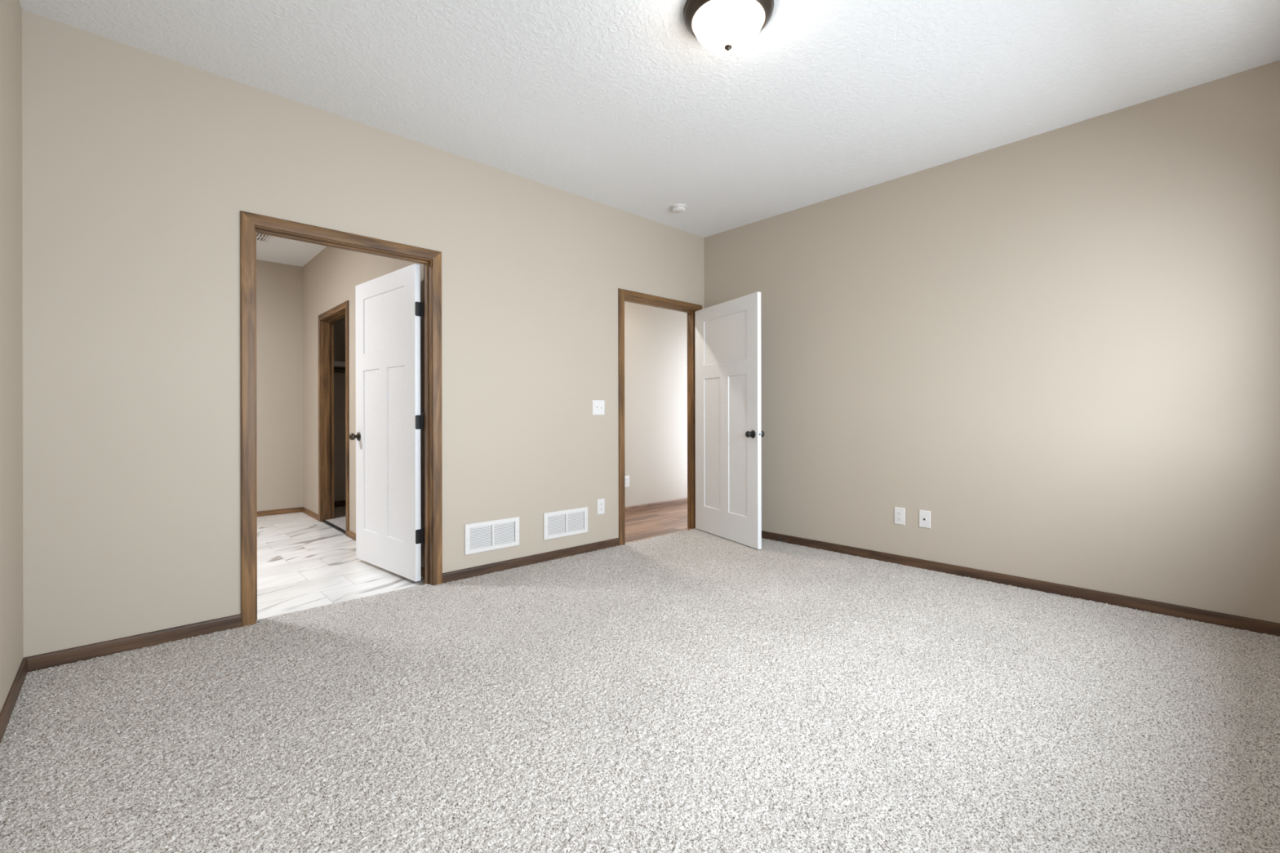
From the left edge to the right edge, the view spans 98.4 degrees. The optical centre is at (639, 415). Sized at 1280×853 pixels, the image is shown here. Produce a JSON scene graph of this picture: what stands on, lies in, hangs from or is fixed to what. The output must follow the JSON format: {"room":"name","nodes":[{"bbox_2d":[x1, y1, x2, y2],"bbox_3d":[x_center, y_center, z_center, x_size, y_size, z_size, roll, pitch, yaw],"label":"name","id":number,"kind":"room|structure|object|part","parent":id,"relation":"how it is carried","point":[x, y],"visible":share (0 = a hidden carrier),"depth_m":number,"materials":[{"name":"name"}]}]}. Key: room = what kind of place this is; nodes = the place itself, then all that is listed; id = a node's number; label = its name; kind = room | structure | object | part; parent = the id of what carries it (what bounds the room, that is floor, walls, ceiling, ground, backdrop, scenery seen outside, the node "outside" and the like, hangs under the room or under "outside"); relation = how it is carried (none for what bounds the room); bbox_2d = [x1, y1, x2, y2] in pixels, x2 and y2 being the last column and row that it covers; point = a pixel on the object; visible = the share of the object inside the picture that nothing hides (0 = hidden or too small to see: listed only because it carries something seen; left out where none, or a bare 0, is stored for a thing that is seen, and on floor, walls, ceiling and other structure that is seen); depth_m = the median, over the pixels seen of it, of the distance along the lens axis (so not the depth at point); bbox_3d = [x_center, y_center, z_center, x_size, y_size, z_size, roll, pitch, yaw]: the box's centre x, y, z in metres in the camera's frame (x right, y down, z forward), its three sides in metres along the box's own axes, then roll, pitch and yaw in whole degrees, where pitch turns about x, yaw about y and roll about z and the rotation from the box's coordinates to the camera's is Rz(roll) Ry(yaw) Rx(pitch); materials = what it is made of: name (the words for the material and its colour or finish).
{"room":"empty bedroom","nodes":[
{"label":"empty bedroom","id":0,"kind":"room"},
{"bbox_2d":[0,0,23,712],"bbox_3d":[-1.287,-0.262,0.844,0.115,2.843,4.069,0,0,-43],"label":"wall","id":1,"kind":"structure","parent":0,"point":[11,644],"depth_m":2.04,"materials":[{"name":"beige paint"}]},
{"bbox_2d":[0,657,27,743],"bbox_3d":[-1.242,1.041,0.892,0.012,0.083,3.801,0,0,-43],"label":"baseboard","id":2,"kind":"structure","parent":1,"relation":"attached to","point":[8,707],"depth_m":2.00,"materials":[{"name":"brown wood"}]},
{"bbox_2d":[256,259,346,511],"bbox_3d":[-4.082,-0.256,6.056,4.330,2.843,0.115,0,0,-43],"label":"wall","id":3,"kind":"structure","parent":0,"point":[279,286],"depth_m":6.11,"materials":[{"name":"beige paint"}]},
{"bbox_2d":[257,506,302,516],"bbox_3d":[-4.666,1.076,5.421,2.374,0.083,0.012,0,0,-43],"label":"baseboard","id":4,"kind":"structure","parent":3,"relation":"attached to","point":[260,513],"depth_m":6.07,"materials":[{"name":"brown wood"}]},
{"bbox_2d":[333,360,345,373],"bbox_3d":[-3.029,-0.555,6.751,1.609,0.108,0.305,0,0,-43],"label":"closet shelf","id":5,"kind":"object","parent":3,"relation":"attached to","point":[336,364],"visible":0.02,"depth_m":6.25,"materials":[{"name":"brown wood"}]},
{"bbox_2d":[333,500,346,506],"bbox_3d":[-3.126,1.042,6.859,1.611,0.083,0.012,0,0,-43],"label":"baseboard","id":6,"kind":"structure","parent":3,"relation":"attached to","point":[340,503],"depth_m":6.48,"materials":[{"name":"brown wood"}]},
{"bbox_2d":[325,506,346,530],"bbox_3d":[-2.339,1.115,5.957,1.691,0.095,2.404,0,0,-43],"label":"floor","id":7,"kind":"structure","parent":0,"point":[340,513],"depth_m":5.76,"materials":[{"name":"carpet"}]},
{"bbox_2d":[22,9,704,657],"bbox_3d":[-0.435,-0.263,4.344,5.907,2.843,0.115,0,0,-43],"label":"wall","id":8,"kind":"structure","parent":0,"point":[140,167],"depth_m":2.71,"materials":[{"name":"beige paint"}]},
{"bbox_2d":[22,613,241,671],"bbox_3d":[-2.278,1.043,2.533,0.736,0.083,0.012,0,0,-43],"label":"baseboard","id":9,"kind":"structure","parent":8,"relation":"attached to","point":[46,660],"depth_m":2.50,"materials":[{"name":"brown wood"}]},
{"bbox_2d":[240,210,442,626],"bbox_3d":[-1.676,0.029,3.184,1.037,2.123,0.148,0,0,-43],"label":"door frame","id":10,"kind":"structure","parent":8,"relation":"attached to","point":[251,224],"depth_m":3.07,"materials":[{"name":"brown wood"}]},
{"bbox_3d":[-1.989,0.030,2.802,0.058,2.123,0.016,0,0,-43],"label":"casing","id":11,"kind":"part","parent":10,"relation":"part of","materials":[{"name":"brown wood"}]},
{"bbox_3d":[-1.633,-1.003,3.136,1.037,0.058,0.016,0,0,-43],"label":"head casing","id":12,"kind":"part","parent":10,"relation":"part of","materials":[{"name":"brown wood"}]},
{"bbox_3d":[-1.363,0.029,3.567,0.058,2.123,0.016,0,0,-43],"label":"casing","id":13,"kind":"part","parent":10,"relation":"part of","materials":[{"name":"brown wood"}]},
{"bbox_3d":[-1.273,0.029,3.470,0.058,2.123,0.016,0,0,-43],"label":"casing","id":14,"kind":"part","parent":10,"relation":"part of","materials":[{"name":"brown wood"}]},
{"bbox_2d":[464,516,519,555],"bbox_3d":[-0.993,0.809,3.734,0.402,0.198,0.011,0,0,-43],"label":"air vent","id":15,"kind":"object","parent":8,"relation":"in","point":[488,535],"visible":1,"depth_m":3.72,"materials":[{"name":"white metal"}]},
{"bbox_2d":[442,537,619,583],"bbox_3d":[-0.711,1.040,3.996,1.479,0.083,0.012,0,0,-43],"label":"baseboard","id":16,"kind":"structure","parent":8,"relation":"attached to","point":[482,570],"depth_m":3.90,"materials":[{"name":"brown wood"}]},
{"bbox_2d":[543,506,587,540],"bbox_3d":[-0.552,0.807,4.146,0.400,0.196,0.011,0,0,-43],"label":"air vent","id":17,"kind":"object","parent":8,"relation":"in","point":[557,524],"visible":1,"depth_m":4.14,"materials":[{"name":"white metal"}]},
{"bbox_2d":[592,400,604,414],"bbox_3d":[-0.321,-0.063,4.358,0.120,0.118,0.018,0,0,-43],"label":"light switch","id":18,"kind":"object","parent":8,"relation":"attached to","point":[598,406],"visible":1,"depth_m":4.36,"materials":[{"name":"white plastic"}]},
{"bbox_2d":[597,498,604,515],"bbox_3d":[-0.308,0.722,4.376,0.073,0.122,0.009,0,0,-43],"label":"electrical outlet","id":19,"kind":"object","parent":8,"relation":"attached to","point":[601,502],"visible":1,"depth_m":4.37,"materials":[{"name":"white plastic"}]},
{"bbox_2d":[617,288,702,545],"bbox_3d":[0.163,0.025,4.901,1.036,2.123,0.148,0,0,-43],"label":"door frame","id":20,"kind":"structure","parent":8,"relation":"attached to","point":[624,295],"depth_m":4.88,"materials":[{"name":"brown wood"}]},
{"bbox_3d":[-0.150,0.026,4.520,0.058,2.123,0.016,0,0,-43],"label":"casing","id":21,"kind":"part","parent":20,"relation":"part of","materials":[{"name":"brown wood"}]},
{"bbox_3d":[0.206,-1.007,4.853,1.036,0.058,0.016,0,0,-43],"label":"head casing","id":22,"kind":"part","parent":20,"relation":"part of","materials":[{"name":"brown wood"}]},
{"bbox_3d":[0.475,0.025,5.283,0.058,2.123,0.016,0,0,-43],"label":"casing","id":23,"kind":"part","parent":20,"relation":"part of","materials":[{"name":"brown wood"}]},
{"bbox_2d":[694,292,764,549],"bbox_3d":[0.731,0.040,4.744,0.167,2.016,0.942,0,0,-27],"label":"door","id":24,"kind":"structure","parent":8,"relation":"in","point":[729,433],"depth_m":4.67,"materials":[{"name":"white paint"}]},
{"bbox_3d":[0.863,0.148,4.359,0.058,0.052,0.052,0,0,-27],"label":"knob","id":25,"kind":"part","parent":24,"relation":"part of","materials":[{"name":"black metal"}]},
{"bbox_2d":[302,246,424,568],"bbox_3d":[-2.527,-0.259,4.949,0.115,2.843,3.626,0,0,-43],"label":"wall","id":26,"kind":"structure","parent":0,"point":[330,279],"depth_m":5.38,"materials":[{"name":"beige paint"}]},
{"bbox_2d":[302,506,318,520],"bbox_3d":[-3.549,1.073,5.954,0.012,0.083,0.734,0,0,-43],"label":"baseboard","id":27,"kind":"structure","parent":26,"relation":"attached to","point":[312,514],"depth_m":5.93,"materials":[{"name":"brown wood"}]},
{"bbox_2d":[318,300,349,537],"bbox_3d":[-2.915,0.037,5.354,0.132,2.133,1.011,0,0,-43],"label":"door frame","id":28,"kind":"structure","parent":26,"relation":"attached to","point":[326,319],"depth_m":5.66,"materials":[{"name":"brown wood"}]},
{"bbox_3d":[-3.282,0.038,5.663,0.016,2.133,0.058,0,0,-43],"label":"casing","id":29,"kind":"part","parent":28,"relation":"part of","materials":[{"name":"brown wood"}]},
{"bbox_3d":[-2.959,-1.000,5.315,0.016,0.058,1.011,0,0,-43],"label":"head casing","id":30,"kind":"part","parent":28,"relation":"part of","materials":[{"name":"brown wood"}]},
{"bbox_3d":[-2.632,0.036,4.966,0.016,2.133,0.058,0,0,-43],"label":"casing","id":31,"kind":"part","parent":28,"relation":"part of","materials":[{"name":"brown wood"}]},
{"bbox_2d":[322,520,346,534],"bbox_3d":[-2.935,1.119,5.333,0.030,0.090,0.861,0,0,-43],"label":"trim","id":32,"kind":"structure","parent":26,"relation":"attached to","point":[326,522],"depth_m":5.33,"materials":[{"name":"black metal"}]},
{"bbox_2d":[333,368,345,371],"bbox_3d":[-2.950,-0.521,6.665,1.609,0.056,0.056,0,0,-43],"label":"closet rod","id":33,"kind":"object","parent":26,"relation":"attached to","point":[335,369],"visible":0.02,"depth_m":6.24,"materials":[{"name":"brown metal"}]},
{"bbox_2d":[347,530,424,577],"bbox_3d":[-1.978,1.070,4.271,0.012,0.083,1.848,0,0,-43],"label":"baseboard","id":34,"kind":"structure","parent":26,"relation":"attached to","point":[351,535],"depth_m":4.81,"materials":[{"name":"brown wood"}]},
{"bbox_2d":[349,263,423,582],"bbox_3d":[-1.751,0.046,3.810,0.942,2.016,0.167,0,0,41],"label":"door","id":35,"kind":"structure","parent":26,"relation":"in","point":[389,536],"depth_m":3.76,"materials":[{"name":"white paint"}]},
{"bbox_3d":[-2.090,0.155,4.034,0.052,0.052,0.058,0,0,41],"label":"knob","id":36,"kind":"part","parent":35,"relation":"part of","materials":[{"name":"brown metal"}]},
{"bbox_3d":[-1.387,0.043,3.520,0.012,0.090,0.008,0,0,41],"label":"jamb plate","id":37,"kind":"part","parent":35,"relation":"part of","materials":[{"name":"black metal"}]},
{"bbox_3d":[-1.385,0.770,3.520,0.012,0.090,0.008,0,0,41],"label":"jamb plate","id":38,"kind":"part","parent":35,"relation":"part of","materials":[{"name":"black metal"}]},
{"bbox_2d":[0,503,1279,852],"bbox_3d":[-0.585,1.107,4.072,6.500,0.104,7.554,0,0,-43],"label":"floor","id":39,"kind":"structure","parent":0,"point":[692,691],"depth_m":1.93,"materials":[{"name":"carpet"}]},
{"bbox_2d":[19,0,1279,266],"bbox_3d":[-1.158,-1.733,3.525,5.154,0.100,7.810,0,0,-43],"label":"ceiling","id":40,"kind":"structure","parent":0,"point":[615,104],"depth_m":2.74,"materials":[{"name":"white paint"}]},
{"bbox_2d":[256,232,271,242],"bbox_3d":[-3.613,-1.673,5.119,0.310,0.010,0.300,0,0,-43],"label":"ceiling vent","id":41,"kind":"object","parent":40,"relation":"in","point":[260,237],"visible":0.3,"depth_m":5.19,"materials":[{"name":"white plastic"}]},
{"bbox_2d":[670,203,687,213],"bbox_3d":[0.314,-1.665,4.463,0.134,0.042,0.134,0,0,-43],"label":"smoke detector","id":42,"kind":"object","parent":40,"relation":"attached to","point":[676,208],"visible":1,"depth_m":4.42,"materials":[{"name":"white plastic"}]},
{"bbox_3d":[0.314,-1.680,4.463,0.134,0.012,0.134,0,0,-43],"label":"plate","id":43,"kind":"part","parent":42,"relation":"part of","materials":[{"name":"white plastic"}]},
{"bbox_2d":[683,0,773,54],"bbox_3d":[0.367,-1.603,2.298,0.371,0.168,0.371,0,0,-43],"label":"ceiling light","id":44,"kind":"object","parent":40,"relation":"attached to","point":[724,27],"visible":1,"depth_m":2.23,"materials":[{"name":"white glass"}]},
{"bbox_2d":[624,301,687,506],"bbox_3d":[-0.254,-0.264,6.012,3.365,2.843,0.115,0,0,-43],"label":"wall","id":45,"kind":"structure","parent":0,"point":[655,339],"depth_m":6.33,"materials":[{"name":"beige paint"}]},
{"bbox_2d":[624,475,629,487],"bbox_3d":[-0.142,0.722,6.030,0.073,0.122,0.009,0,0,-43],"label":"electrical outlet","id":46,"kind":"object","parent":45,"relation":"attached to","point":[626,477],"visible":1,"depth_m":6.03,"materials":[{"name":"white plastic"}]},
{"bbox_2d":[625,497,687,514],"bbox_3d":[-0.166,1.038,6.005,3.250,0.083,0.012,0,0,-43],"label":"baseboard","id":47,"kind":"structure","parent":45,"relation":"attached to","point":[634,508],"depth_m":6.31,"materials":[{"name":"brown wood"}]},
{"bbox_2d":[703,60,1279,623],"bbox_3d":[2.002,-0.268,3.835,0.115,2.843,3.954,0,0,-43],"label":"wall","id":48,"kind":"structure","parent":0,"point":[1060,347],"depth_m":3.27,"materials":[{"name":"beige paint"}]},
{"bbox_2d":[893,506,905,525],"bbox_3d":[1.841,0.714,3.920,0.009,0.122,0.073,0,0,-43],"label":"electrical outlet","id":49,"kind":"object","parent":48,"relation":"attached to","point":[899,513],"visible":1,"depth_m":3.92,"materials":[{"name":"white plastic"}]},
{"bbox_2d":[919,510,930,528],"bbox_3d":[1.956,0.713,3.796,0.009,0.119,0.075,0,0,-43],"label":"cable jack","id":50,"kind":"object","parent":48,"relation":"attached to","point":[924,516],"visible":1,"depth_m":3.79,"materials":[{"name":"white plastic"}]},
{"bbox_2d":[761,530,1279,636],"bbox_3d":[1.914,1.034,3.838,0.012,0.083,3.801,0,0,-43],"label":"baseboard","id":51,"kind":"structure","parent":48,"relation":"attached to","point":[1260,626],"depth_m":3.25,"materials":[{"name":"brown wood"}]}
]}

